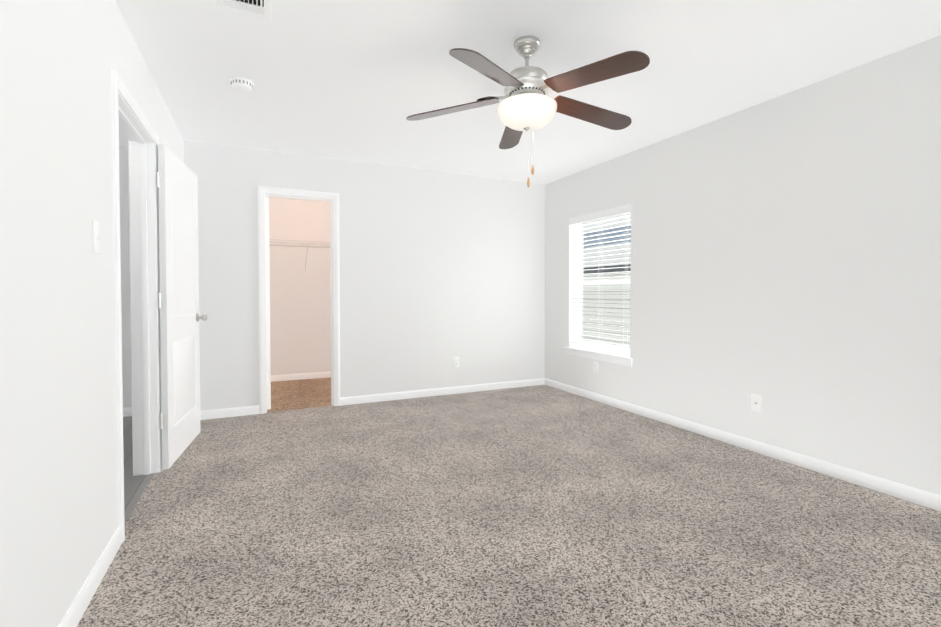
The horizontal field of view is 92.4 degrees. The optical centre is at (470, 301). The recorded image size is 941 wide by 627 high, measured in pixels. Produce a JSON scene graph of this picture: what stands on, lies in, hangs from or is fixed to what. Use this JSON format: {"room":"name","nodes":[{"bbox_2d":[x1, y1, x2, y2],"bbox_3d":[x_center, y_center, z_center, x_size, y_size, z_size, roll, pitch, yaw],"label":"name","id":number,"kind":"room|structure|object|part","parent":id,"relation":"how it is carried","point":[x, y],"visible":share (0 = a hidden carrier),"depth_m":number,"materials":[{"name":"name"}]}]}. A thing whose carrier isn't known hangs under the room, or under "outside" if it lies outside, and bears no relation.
{"room":"empty bedroom","nodes":[
{"label":"empty bedroom","id":0,"kind":"room"},
{"bbox_2d":[0,0,183,626],"bbox_3d":[-1.782,-0.143,2.295,0.120,2.440,6.960,-1,1,-25],"label":"wall","id":1,"kind":"structure","parent":0,"point":[60,60],"depth_m":1.43,"materials":[{"name":"white paint"}]},
{"bbox_2d":[58,526,121,626],"bbox_3d":[-0.937,1.069,0.675,0.013,0.078,2.966,-1,1,-25],"label":"baseboard","id":2,"kind":"structure","parent":1,"relation":"attached to","point":[78,606],"depth_m":1.66,"materials":[{"name":"white paint"}]},
{"bbox_2d":[92,220,100,253],"bbox_3d":[-1.460,-0.253,1.770,0.018,0.125,0.076,-1,1,-25],"label":"toggle light switch","id":3,"kind":"object","parent":1,"relation":"attached to","point":[96,236],"visible":1,"depth_m":1.76,"materials":[{"name":"white plastic"}]},
{"bbox_2d":[111,69,161,542],"bbox_3d":[-1.829,0.022,2.398,0.154,2.104,0.948,-1,1,-25],"label":"door frame","id":4,"kind":"structure","parent":1,"relation":"attached to","point":[143,255],"depth_m":2.75,"materials":[{"name":"white paint"}]},
{"bbox_2d":[157,144,206,469],"bbox_3d":[-2.046,0.032,3.196,0.177,2.030,0.823,0,1,-19],"label":"entry door","id":5,"kind":"structure","parent":1,"relation":"in","point":[177,187],"depth_m":3.05,"materials":[{"name":"white paint"}]},
{"bbox_3d":[-1.922,-0.004,2.810,0.039,1.597,0.014,0,1,-19],"label":"hinge handle","id":6,"kind":"part","parent":5,"relation":"part of","materials":[{"name":"white"}]},
{"bbox_3d":[-2.160,0.122,3.536,0.177,0.066,0.109,0,1,-19],"label":"knob","id":7,"kind":"part","parent":5,"relation":"part of","materials":[{"name":"silver metal"}]},
{"bbox_2d":[269,197,330,374],"bbox_3d":[-2.269,-0.213,5.856,2.028,2.440,0.100,-1,1,-25],"label":"wall","id":8,"kind":"structure","parent":0,"point":[300,319],"depth_m":5.83,"materials":[{"name":"white paint"}]},
{"bbox_2d":[269,239,329,270],"bbox_3d":[-2.205,-0.573,5.596,1.908,0.350,0.412,-1,1,-25],"label":"wire closet shelf","id":9,"kind":"object","parent":8,"relation":"attached to","point":[307,245],"visible":0.46,"depth_m":5.49,"materials":[{"name":"grey metal"}]},
{"bbox_2d":[271,371,330,381],"bbox_3d":[-2.290,0.970,5.806,1.928,0.078,0.013,-1,1,-25],"label":"baseboard","id":10,"kind":"structure","parent":8,"relation":"attached to","point":[287,377],"depth_m":5.83,"materials":[{"name":"white paint"}]},
{"bbox_2d":[184,141,544,410],"bbox_3d":[-0.734,-0.192,4.809,3.916,2.440,0.120,-1,1,-25],"label":"wall","id":11,"kind":"structure","parent":0,"point":[438,271],"depth_m":4.71,"materials":[{"name":"white paint"}]},
{"bbox_2d":[200,405,258,419],"bbox_3d":[-2.205,1.003,4.068,0.544,0.078,0.013,-1,1,-25],"label":"baseboard","id":12,"kind":"structure","parent":11,"relation":"attached to","point":[249,410],"depth_m":4.07,"materials":[{"name":"white paint"}]},
{"bbox_2d":[265,197,270,409],"bbox_3d":[-2.097,0.006,4.519,0.177,2.030,0.608,-1,1,-36],"label":"door frame","id":13,"kind":"structure","parent":11,"relation":"in","point":[267,302],"depth_m":4.28,"materials":[{"name":"white paint"}]},
{"bbox_3d":[-1.926,-0.032,4.275,0.038,1.597,0.014,-1,1,-36],"label":"hinge handle","id":14,"kind":"part","parent":13,"relation":"part of","materials":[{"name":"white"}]},
{"bbox_2d":[257,186,339,413],"bbox_3d":[-1.657,-0.016,4.379,0.728,2.104,0.154,-1,1,-25],"label":"door frame","id":15,"kind":"structure","parent":11,"relation":"attached to","point":[262,191],"depth_m":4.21,"materials":[{"name":"white paint"}]},
{"bbox_2d":[340,378,541,405],"bbox_3d":[-0.206,0.985,5.008,2.418,0.078,0.013,-1,1,-25],"label":"baseboard","id":16,"kind":"structure","parent":11,"relation":"attached to","point":[531,382],"depth_m":4.92,"materials":[{"name":"white paint"}]},
{"bbox_2d":[453,357,458,367],"bbox_3d":[-0.160,0.674,5.026,0.070,0.115,0.007,-1,1,-25],"label":"outlet","id":17,"kind":"object","parent":11,"relation":"attached to","point":[455,361],"visible":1,"depth_m":5.02,"materials":[{"name":"white plastic"}]},
{"bbox_2d":[77,385,940,626],"bbox_3d":[0.327,1.125,2.377,3.786,0.100,5.270,-1,1,-25],"label":"floor carpet","id":18,"kind":"object","parent":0,"point":[538,506],"visible":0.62,"depth_m":2.13,"materials":[{"name":"grey carpet"}]},
{"bbox_2d":[115,0,940,184],"bbox_3d":[-0.323,-1.414,2.299,5.286,0.100,5.770,-1,1,-25],"label":"ceiling","id":19,"kind":"structure","parent":0,"point":[356,80],"depth_m":2.60,"materials":[{"name":"white paint"}]},
{"bbox_2d":[230,77,253,91],"bbox_3d":[-1.427,-1.350,2.818,0.136,0.047,0.136,-1,1,-25],"label":"smoke detector","id":20,"kind":"object","parent":19,"relation":"attached to","point":[241,84],"visible":1,"depth_m":2.78,"materials":[{"name":"white plastic"}]},
{"bbox_2d":[216,0,271,19],"bbox_3d":[-1.016,-1.355,2.023,0.228,0.016,0.228,-1,1,-25],"label":"ceiling vent","id":21,"kind":"object","parent":19,"relation":"in","point":[260,8],"visible":1,"depth_m":2.07,"materials":[{"name":"white plastic"}]},
{"bbox_2d":[406,36,649,187],"bbox_3d":[0.347,-1.004,2.396,1.254,0.724,1.292,-1,1,-25],"label":"ceiling fan","id":22,"kind":"object","parent":19,"relation":"hanging from","point":[527,104],"visible":1,"depth_m":2.29,"materials":[{"name":"brown wood"}]},
{"label":"blade","id":23,"kind":"part","parent":22,"relation":"part of","materials":[{"name":"wood"}]},
{"bbox_3d":[0.081,-1.046,2.030,0.136,0.006,0.527,14,15,30],"label":"blade","id":24,"kind":"part","parent":22,"relation":"part of","materials":[{"name":"brown wood"}]},
{"label":"arm","id":25,"kind":"part","parent":22,"relation":"part of"},
{"label":"blade","id":26,"kind":"part","parent":22,"relation":"part of","materials":[{"name":"brown wood"}]},
{"bbox_3d":[0.299,-0.977,2.384,0.313,0.116,0.313,-1,1,-25],"label":"lamp shade","id":27,"kind":"part","parent":22,"relation":"part of","materials":[{"name":"white glass"}]},
{"bbox_3d":[0.331,-0.855,2.500,0.086,0.424,0.097,-1,1,-25],"label":"cord","id":28,"kind":"part","parent":22,"relation":"part of","materials":[{"name":"silver metal"}]},
{"bbox_3d":[0.682,-1.056,2.540,0.527,0.006,0.136,6,-13,-22],"label":"blade","id":29,"kind":"part","parent":22,"relation":"part of","materials":[{"name":"brown wood"}]},
{"label":"blade","id":30,"kind":"part","parent":22,"relation":"part of","materials":[{"name":"brown wood"}]},
{"bbox_2d":[545,35,940,495],"bbox_3d":[2.103,-0.161,3.176,0.170,2.440,5.250,-1,1,-25],"label":"wall","id":31,"kind":"structure","parent":0,"point":[786,257],"depth_m":2.95,"materials":[{"name":"white paint"}]},
{"bbox_2d":[594,361,597,372],"bbox_3d":[1.303,0.680,4.686,0.007,0.115,0.070,-1,1,-25],"label":"outlet","id":32,"kind":"object","parent":31,"relation":"attached to","point":[595,367],"visible":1,"depth_m":4.68,"materials":[{"name":"white plastic"}]},
{"bbox_2d":[564,212,633,366],"bbox_3d":[1.373,-0.164,4.697,0.198,1.533,1.020,-1,1,-25],"label":"window","id":33,"kind":"structure","parent":31,"relation":"in","point":[581,311],"depth_m":4.83,"materials":[{"name":"white plastic"}]},
{"bbox_3d":[1.339,0.561,4.695,0.123,0.083,1.020,-1,1,-25],"label":"window sill apron","id":34,"kind":"part","parent":33,"relation":"part of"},
{"bbox_2d":[569,204,630,355],"bbox_3d":[1.341,-0.210,4.681,0.084,1.437,0.928,-1,1,-25],"label":"window blinds","id":35,"kind":"object","parent":33,"relation":"attached to","point":[623,209],"visible":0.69,"depth_m":4.66,"materials":[{"name":"white plastic"}]},
{"bbox_2d":[542,378,940,511],"bbox_3d":[1.995,1.020,3.215,0.013,0.078,5.130,-1,1,-25],"label":"baseboard","id":36,"kind":"structure","parent":31,"relation":"attached to","point":[914,495],"depth_m":3.02,"materials":[{"name":"white paint"}]},
{"bbox_2d":[750,394,761,412],"bbox_3d":[2.008,0.715,3.175,0.016,0.120,0.080,-1,1,-25],"label":"outlet","id":37,"kind":"object","parent":31,"relation":"attached to","point":[756,403],"visible":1,"depth_m":3.17,"materials":[{"name":"white plastic"}]},
{"label":"outside","id":38,"kind":"structure","parent":0,"visible":0},
{"bbox_2d":[119,146,131,407],"bbox_3d":[-3.309,-0.178,4.052,1.150,2.440,0.100,-1,1,-25],"label":"wall","id":39,"kind":"structure","parent":38,"point":[125,275],"depth_m":4.08,"materials":[{"name":"white paint"}]},
{"bbox_2d":[123,407,131,416],"bbox_3d":[-3.290,1.004,4.022,1.080,0.078,0.013,-1,1,-25],"label":"baseboard","id":40,"kind":"structure","parent":39,"relation":"attached to","point":[127,411],"depth_m":4.09,"materials":[{"name":"white paint"}]},
{"bbox_2d":[123,416,153,522],"bbox_3d":[-2.480,1.127,2.312,1.350,0.098,4.000,-1,1,-25],"label":"floor","id":41,"kind":"structure","parent":38,"point":[135,487],"depth_m":2.73,"materials":[{"name":"grey wood"}]},
{"bbox_2d":[267,377,332,411],"bbox_3d":[-1.931,1.071,5.161,2.028,0.100,1.690,-1,1,-25],"label":"carpet floor","id":42,"kind":"structure","parent":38,"point":[299,394],"depth_m":4.98,"materials":[{"name":"brown carpet"}]},
{"bbox_2d":[583,213,630,346],"bbox_3d":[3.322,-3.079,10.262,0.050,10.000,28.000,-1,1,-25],"label":"neighbouring house","id":43,"kind":"structure","parent":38,"point":[595,304],"depth_m":10.52,"materials":[{"name":"white"}]}
]}

